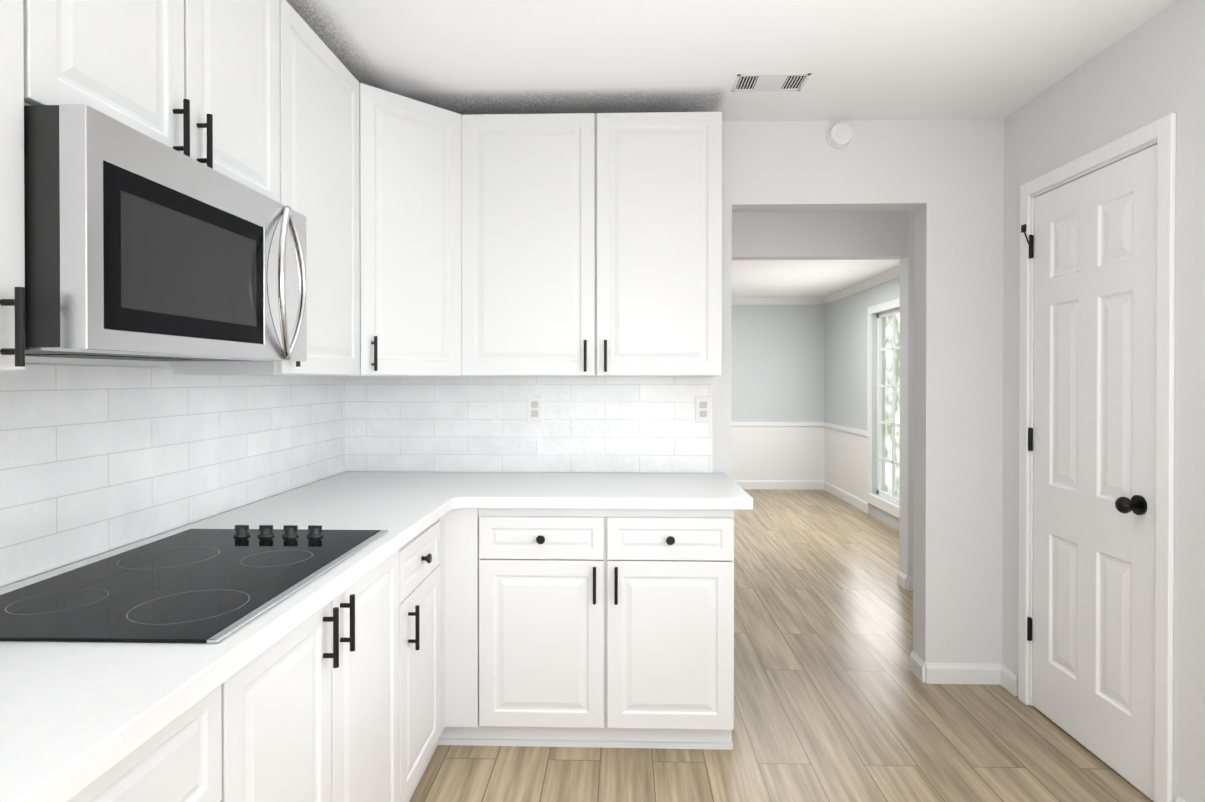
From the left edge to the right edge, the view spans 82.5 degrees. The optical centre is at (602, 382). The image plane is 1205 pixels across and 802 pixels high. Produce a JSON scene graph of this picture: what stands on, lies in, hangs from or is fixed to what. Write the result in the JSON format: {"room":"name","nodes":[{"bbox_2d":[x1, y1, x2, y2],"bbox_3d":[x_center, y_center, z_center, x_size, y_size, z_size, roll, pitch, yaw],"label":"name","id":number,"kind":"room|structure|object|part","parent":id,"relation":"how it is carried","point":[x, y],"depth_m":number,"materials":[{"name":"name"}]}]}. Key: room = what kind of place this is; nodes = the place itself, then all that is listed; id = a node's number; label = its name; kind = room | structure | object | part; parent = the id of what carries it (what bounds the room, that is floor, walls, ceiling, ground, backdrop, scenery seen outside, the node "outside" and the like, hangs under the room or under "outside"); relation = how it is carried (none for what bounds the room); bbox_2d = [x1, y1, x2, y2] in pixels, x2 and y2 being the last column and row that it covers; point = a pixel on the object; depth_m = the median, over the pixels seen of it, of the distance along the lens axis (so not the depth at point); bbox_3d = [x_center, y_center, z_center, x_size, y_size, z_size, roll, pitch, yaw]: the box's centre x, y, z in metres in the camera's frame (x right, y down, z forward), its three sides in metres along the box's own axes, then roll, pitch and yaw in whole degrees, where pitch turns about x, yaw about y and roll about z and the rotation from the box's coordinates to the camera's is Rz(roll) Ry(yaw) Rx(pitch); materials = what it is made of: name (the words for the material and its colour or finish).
{"room":"kitchen","nodes":[
{"label":"kitchen","id":0,"kind":"room"},
{"bbox_2d":[0,356,343,587],"bbox_3d":[-1.306,0.098,0.297,0.130,2.462,5.830,0,0,2],"label":"wall","id":1,"kind":"structure","parent":0,"point":[77,361],"depth_m":1.64,"materials":[{"name":"white paint"}]},
{"bbox_2d":[0,0,43,371],"bbox_3d":[-1.070,-0.540,0.799,0.308,1.049,0.575,0,0,2],"label":"upper cabinet","id":2,"kind":"object","parent":1,"relation":"attached to","point":[21,21],"depth_m":1.06,"materials":[{"name":"white wood"}]},
{"bbox_2d":[44,0,287,187],"bbox_3d":[-1.049,-0.757,1.487,0.308,0.624,0.805,0,0,2],"label":"upper cabinet","id":3,"kind":"object","parent":1,"relation":"attached to","point":[215,69],"depth_m":1.50,"materials":[{"name":"white wood"}]},
{"bbox_3d":[-0.880,-0.529,1.436,0.032,0.125,0.012,0,0,2],"label":"cab handle","id":4,"kind":"part","parent":3,"relation":"part of","materials":[{"name":"black metal"}]},
{"bbox_3d":[-0.877,-0.529,1.516,0.032,0.125,0.012,0,0,2],"label":"cab handle","id":5,"kind":"part","parent":3,"relation":"part of","materials":[{"name":"black metal"}]},
{"bbox_2d":[0,364,345,586],"bbox_3d":[-1.231,0.190,0.476,0.008,0.445,5.192,0,0,2],"label":"backsplash","id":6,"kind":"structure","parent":1,"relation":"attached to","point":[95,460],"depth_m":1.76,"materials":[{"name":"tile"}]},
{"bbox_2d":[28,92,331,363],"bbox_3d":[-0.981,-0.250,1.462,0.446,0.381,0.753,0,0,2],"label":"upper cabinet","id":7,"kind":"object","parent":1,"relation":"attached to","point":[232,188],"depth_m":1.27,"materials":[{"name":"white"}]},
{"bbox_2d":[24,104,306,360],"bbox_3d":[-0.981,-0.247,1.462,0.446,0.388,0.753,0,0,2],"label":"microwave","id":8,"kind":"object","parent":7,"relation":"in","point":[136,248],"depth_m":1.22,"materials":[{"name":"silver metal"}]},
{"bbox_2d":[172,3,363,375],"bbox_3d":[-1.028,-0.548,2.176,0.308,1.049,0.570,0,0,2],"label":"upper cabinet","id":9,"kind":"object","parent":1,"relation":"attached to","point":[326,101],"depth_m":2.22,"materials":[{"name":"white wood"}]},
{"bbox_2d":[364,84,463,375],"bbox_3d":[-0.721,-0.551,2.605,0.305,1.043,0.315,0,0,2],"label":"upper cabinet","id":10,"kind":"object","parent":1,"relation":"attached to","point":[414,149],"depth_m":2.60,"materials":[{"name":"white wood"}]},
{"bbox_3d":[-0.822,-0.105,2.472,0.028,0.125,0.028,0,0,2],"label":"cab corner handle","id":11,"kind":"part","parent":10,"relation":"part of","materials":[{"name":"black metal"}]},
{"bbox_3d":[-0.721,-0.550,2.605,0.305,1.043,0.316,0,0,2],"label":"cab corner door","id":12,"kind":"part","parent":10,"relation":"part of","materials":[{"name":"white wood"}]},
{"bbox_2d":[345,118,1003,663],"bbox_3d":[0.295,0.081,3.081,2.905,2.462,0.168,0,0,2],"label":"wall","id":13,"kind":"structure","parent":0,"point":[958,417],"depth_m":3.01,"materials":[{"name":"white paint"}]},
{"bbox_2d":[345,376,712,472],"bbox_3d":[-0.336,0.174,3.051,1.644,0.445,0.008,0,0,2],"label":"backsplash","id":14,"kind":"structure","parent":13,"relation":"attached to","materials":[{"name":"tile"}]},
{"bbox_2d":[527,396,542,421],"bbox_3d":[-0.299,0.117,3.042,0.070,0.114,0.007,0,0,2],"label":"electrical outlet","id":15,"kind":"object","parent":13,"relation":"attached to","point":[539,399],"depth_m":3.04,"materials":[{"name":"white plastic"}]},
{"bbox_3d":[-0.299,0.117,3.039,0.032,0.068,0.002,0,0,2],"label":"electrical outlet sockets","id":16,"kind":"part","parent":15,"relation":"part of","materials":[{"name":"white plastic"}]},
{"bbox_2d":[464,112,721,375],"bbox_3d":[-0.042,-0.552,2.885,1.046,1.049,0.308,0,0,2],"label":"upper cabinet","id":17,"kind":"object","parent":13,"relation":"attached to","point":[593,242],"depth_m":2.73,"materials":[{"name":"white wood"}]},
{"bbox_3d":[-0.298,-0.551,2.749,0.534,1.043,0.020,0,0,2],"label":"cab door","id":18,"kind":"part","parent":17,"relation":"part of","materials":[{"name":"white wood"}]},
{"bbox_3d":[-0.068,-0.106,2.718,0.012,0.125,0.032,0,0,2],"label":"cab door handle","id":19,"kind":"part","parent":17,"relation":"part of","materials":[{"name":"black metal"}]},
{"bbox_3d":[0.012,-0.106,2.716,0.012,0.125,0.032,0,0,2],"label":"cab door handle","id":20,"kind":"part","parent":17,"relation":"part of","materials":[{"name":"black metal"}]},
{"bbox_3d":[0.225,-0.551,2.733,0.496,1.043,0.020,0,0,2],"label":"cab door","id":21,"kind":"part","parent":17,"relation":"part of","materials":[{"name":"white wood"}]},
{"bbox_2d":[695,396,710,421],"bbox_3d":[0.443,0.117,3.019,0.070,0.114,0.007,0,0,2],"label":"electrical outlet","id":22,"kind":"object","parent":13,"relation":"attached to","point":[698,400],"depth_m":3.02,"materials":[{"name":"white plastic"}]},
{"bbox_3d":[0.443,0.117,3.017,0.032,0.068,0.002,0,0,2],"label":"electrical outlet sockets","id":23,"kind":"part","parent":22,"relation":"part of","materials":[{"name":"white plastic"}]},
{"bbox_2d":[910,651,924,681],"bbox_3d":[1.410,1.270,3.074,0.014,0.085,0.130,0,0,2],"label":"baseboard","id":24,"kind":"structure","parent":13,"relation":"attached to","point":[917,665],"depth_m":3.06,"materials":[{"name":"white wood"}]},
{"bbox_2d":[925,663,1001,684],"bbox_3d":[1.580,1.270,2.997,0.331,0.085,0.014,0,0,2],"label":"baseboard","id":25,"kind":"structure","parent":13,"relation":"attached to","point":[955,673],"depth_m":2.99,"materials":[{"name":"white wood"}]},
{"bbox_2d":[286,0,1176,121],"bbox_3d":[0.494,-1.186,0.751,4.900,0.100,7.460,0,0,2],"label":"ceiling","id":26,"kind":"structure","parent":0,"point":[915,59],"depth_m":2.37,"materials":[{"name":"paint"}]},
{"bbox_2d":[731,73,810,91],"bbox_3d":[0.640,-1.146,2.622,0.270,0.002,0.150,0,0,2],"label":"ceiling vent","id":27,"kind":"object","parent":26,"relation":"in","point":[769,82],"depth_m":2.62,"materials":[{"name":"silver metal"}]},
{"bbox_3d":[0.640,-1.147,2.622,0.266,0.001,0.146,0,0,2],"label":"air vent plate","id":28,"kind":"part","parent":27,"relation":"part of","materials":[{"name":"white metal"}]},
{"bbox_3d":[0.640,-1.146,2.622,0.246,0.001,0.110,0,0,2],"label":"dark air vent","id":29,"kind":"part","parent":27,"relation":"part of","materials":[{"name":"white metal"}]},
{"bbox_2d":[731,304,824,421],"bbox_3d":[0.621,0.050,8.363,4.360,2.462,0.130,0,0,2],"label":"wall","id":30,"kind":"structure","parent":0,"point":[777,363],"depth_m":8.25,"materials":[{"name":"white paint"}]},
{"bbox_2d":[731,422,822,425],"bbox_3d":[0.619,0.496,8.290,4.100,0.050,0.022,0,0,2],"label":"trim","id":31,"kind":"structure","parent":30,"relation":"attached to","point":[776,423],"depth_m":8.23,"materials":[{"name":"white wood"}]},
{"bbox_2d":[732,298,823,304],"bbox_3d":[0.618,-0.976,8.264,4.100,0.075,0.056,0,0,2],"label":"crown molding","id":32,"kind":"structure","parent":30,"relation":"attached to","point":[774,301],"depth_m":8.21,"materials":[{"name":"white wood"}]},
{"bbox_2d":[731,426,824,479],"bbox_3d":[0.619,0.846,8.300,4.100,0.650,0.004,0,0,2],"label":"wainscoting","id":33,"kind":"structure","parent":30,"relation":"attached to","point":[777,452],"depth_m":8.25,"materials":[{"name":"white"}]},
{"bbox_2d":[734,480,823,489],"bbox_3d":[0.619,1.226,8.298,4.100,0.110,0.014,0,0,2],"label":"baseboard","id":34,"kind":"structure","parent":30,"relation":"attached to","point":[787,484],"depth_m":8.25,"materials":[{"name":"white wood"}]},
{"bbox_2d":[409,489,1153,801],"bbox_3d":[0.555,1.354,2.820,4.900,0.080,11.570,0,0,2],"label":"floor","id":35,"kind":"structure","parent":0,"point":[836,699],"depth_m":2.61,"materials":[{"name":"brown wood"}]},
{"bbox_2d":[0,472,487,801],"bbox_3d":[-0.890,0.851,0.923,0.660,0.948,4.298,0,0,2],"label":"base cabinet","id":36,"kind":"object","parent":35,"relation":"on","point":[362,637],"depth_m":1.35,"materials":[{"name":"white wood"}]},
{"bbox_3d":[-0.619,0.561,0.858,0.020,0.202,0.459,0,0,2],"label":"cab drawer","id":37,"kind":"part","parent":36,"relation":"part of","materials":[{"name":"white wood"}]},
{"bbox_2d":[0,525,387,642],"bbox_3d":[-0.863,0.390,1.474,0.545,0.033,0.783,0,0,2],"label":"cooktop","id":38,"kind":"object","parent":36,"relation":"in","point":[191,585],"depth_m":1.35,"materials":[{"name":"black glass"}]},
{"bbox_3d":[-0.606,0.846,1.297,0.020,0.777,0.400,0,0,2],"label":"cab door","id":39,"kind":"part","parent":36,"relation":"part of","materials":[{"name":"white wood"}]},
{"bbox_3d":[-0.574,0.539,1.453,0.032,0.125,0.012,0,0,2],"label":"cab door handle","id":40,"kind":"part","parent":36,"relation":"part of","materials":[{"name":"black metal"}]},
{"bbox_3d":[-0.572,0.539,1.541,0.032,0.125,0.012,0,0,2],"label":"cab door handle","id":41,"kind":"part","parent":36,"relation":"part of","materials":[{"name":"black metal"}]},
{"bbox_3d":[-0.593,0.843,1.728,0.020,0.777,0.447,0,0,2],"label":"cab door","id":42,"kind":"part","parent":36,"relation":"part of","materials":[{"name":"white wood"}]},
{"bbox_3d":[-0.557,0.724,2.029,0.032,0.130,0.012,0,0,2],"label":"cab door handle","id":43,"kind":"part","parent":36,"relation":"part of","materials":[{"name":"black metal"}]},
{"bbox_3d":[-0.580,0.555,2.169,0.020,0.150,0.422,0,0,2],"label":"cab drawer","id":44,"kind":"part","parent":36,"relation":"part of","materials":[{"name":"white wood"}]},
{"bbox_3d":[-0.580,0.931,2.171,0.020,0.595,0.422,0,0,2],"label":"cab door","id":45,"kind":"part","parent":36,"relation":"part of","materials":[{"name":"white wood"}]},
{"bbox_3d":[-0.555,0.555,2.168,0.028,0.032,0.032,0,0,2],"label":"cab drawer knob","id":46,"kind":"part","parent":36,"relation":"part of","materials":[{"name":"black metal"}]},
{"bbox_2d":[460,472,752,749],"bbox_3d":[0.013,0.857,2.712,1.039,0.915,0.668,0,0,2],"label":"base cabinet","id":47,"kind":"object","parent":35,"relation":"on","point":[597,609],"depth_m":2.44,"materials":[{"name":"white wood"}]},
{"bbox_3d":[-0.218,0.553,2.426,0.032,0.032,0.028,0,0,2],"label":"cab drawer knob","id":48,"kind":"part","parent":47,"relation":"part of","materials":[{"name":"black metal"}]},
{"bbox_3d":[-0.218,0.553,2.450,0.445,0.150,0.020,0,0,2],"label":"cab drawer","id":49,"kind":"part","parent":47,"relation":"part of","materials":[{"name":"white wood"}]},
{"bbox_3d":[-0.218,0.930,2.452,0.445,0.595,0.020,0,0,2],"label":"cab door","id":50,"kind":"part","parent":47,"relation":"part of","materials":[{"name":"white wood"}]},
{"bbox_3d":[-0.028,0.711,2.419,0.012,0.130,0.032,0,0,2],"label":"cab door handle","id":51,"kind":"part","parent":47,"relation":"part of","materials":[{"name":"black metal"}]},
{"bbox_3d":[0.048,0.711,2.416,0.012,0.130,0.032,0,0,2],"label":"cab door handle","id":52,"kind":"part","parent":47,"relation":"part of","materials":[{"name":"black metal"}]},
{"bbox_3d":[0.239,0.553,2.436,0.445,0.150,0.020,0,0,2],"label":"cab drawer","id":53,"kind":"part","parent":47,"relation":"part of","materials":[{"name":"white wood"}]},
{"bbox_3d":[0.239,0.930,2.439,0.445,0.595,0.020,0,0,2],"label":"cab door","id":54,"kind":"part","parent":47,"relation":"part of","materials":[{"name":"white wood"}]},
{"bbox_3d":[0.238,0.553,2.412,0.032,0.032,0.028,0,0,2],"label":"cab drawer knob","id":55,"kind":"part","parent":47,"relation":"part of","materials":[{"name":"black metal"}]},
{"bbox_2d":[732,259,899,297],"bbox_3d":[0.666,-1.137,6.533,4.900,0.267,4.110,0,0,2],"label":"ceiling","id":56,"kind":"structure","parent":0,"point":[786,278],"depth_m":6.42,"materials":[{"name":"paint"}]},
{"bbox_2d":[732,210,913,575],"bbox_3d":[0.503,0.073,4.425,4.100,2.462,0.130,0,0,2],"label":"wall","id":57,"kind":"structure","parent":0,"point":[823,235],"depth_m":4.33,"materials":[{"name":"white paint"}]},
{"bbox_2d":[897,571,907,589],"bbox_3d":[1.917,1.262,4.389,0.014,0.085,0.130,0,0,2],"label":"baseboard","id":58,"kind":"structure","parent":57,"relation":"attached to","point":[902,580],"depth_m":4.37,"materials":[{"name":"white wood"}]},
{"bbox_2d":[908,576,912,590],"bbox_3d":[2.236,1.263,4.308,0.629,0.085,0.014,0,0,2],"label":"baseboard","id":59,"kind":"structure","parent":57,"relation":"attached to","point":[910,583],"depth_m":4.31,"materials":[{"name":"white wood"}]},
{"bbox_2d":[825,277,899,517],"bbox_3d":[2.674,0.107,6.266,0.190,2.552,3.940,0,0,2],"label":"wall","id":60,"kind":"structure","parent":0,"point":[846,322],"depth_m":6.68,"materials":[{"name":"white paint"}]},
{"bbox_2d":[823,422,866,435],"bbox_3d":[2.635,0.501,7.495,0.022,0.050,1.490,0,0,2],"label":"trim","id":61,"kind":"structure","parent":60,"relation":"attached to","point":[848,429],"depth_m":7.37,"materials":[{"name":"white wood"}]},
{"bbox_2d":[824,427,866,500],"bbox_3d":[2.644,0.851,7.497,0.004,0.650,1.490,0,0,2],"label":"wainscoting","id":62,"kind":"structure","parent":60,"relation":"attached to","point":[845,460],"depth_m":7.43,"materials":[{"name":"white"}]},
{"bbox_2d":[824,480,868,513],"bbox_3d":[2.639,1.231,7.504,0.014,0.110,1.480,0,0,2],"label":"baseboard","id":63,"kind":"structure","parent":60,"relation":"attached to","point":[851,499],"depth_m":7.37,"materials":[{"name":"white wood"}]},
{"bbox_2d":[822,266,899,303],"bbox_3d":[2.583,-0.965,6.327,0.056,0.075,3.810,0,0,2],"label":"crown molding","id":64,"kind":"structure","parent":60,"relation":"attached to","point":[887,276],"depth_m":6.79,"materials":[{"name":"white wood"}]},
{"bbox_2d":[872,494,898,529],"bbox_3d":[2.675,1.188,6.312,0.130,0.210,0.740,0,0,2],"label":"sill","id":65,"kind":"structure","parent":60,"relation":"attached to","point":[885,517],"depth_m":6.33,"materials":[{"name":"white paint"}]},
{"bbox_2d":[1002,0,1204,801],"bbox_3d":[1.720,0.099,0.206,0.146,2.462,5.830,0,0,2],"label":"wall","id":66,"kind":"structure","parent":0,"point":[1022,191],"depth_m":2.10,"materials":[{"name":"white paint"}]},
{"bbox_2d":[1001,664,1017,695],"bbox_3d":[1.737,1.271,2.937,0.014,0.085,0.125,0,0,2],"label":"baseboard","id":67,"kind":"structure","parent":66,"relation":"attached to","point":[1009,680],"depth_m":2.92,"materials":[{"name":"white wood"}]},
{"bbox_2d":[1033,144,1156,800],"bbox_3d":[1.749,0.282,2.453,0.034,2.052,0.642,0,0,2],"label":"door","id":68,"kind":"structure","parent":66,"relation":"attached to","point":[1095,273],"depth_m":2.40,"materials":[{"name":"white paint"}]},
{"bbox_2d":[1176,797,1184,801],"bbox_3d":[1.640,1.290,-0.327,0.014,0.085,4.745,0,0,2],"label":"baseboard","id":69,"kind":"structure","parent":66,"relation":"attached to","point":[1179,799],"depth_m":2.04,"materials":[{"name":"white wood"}]}
]}

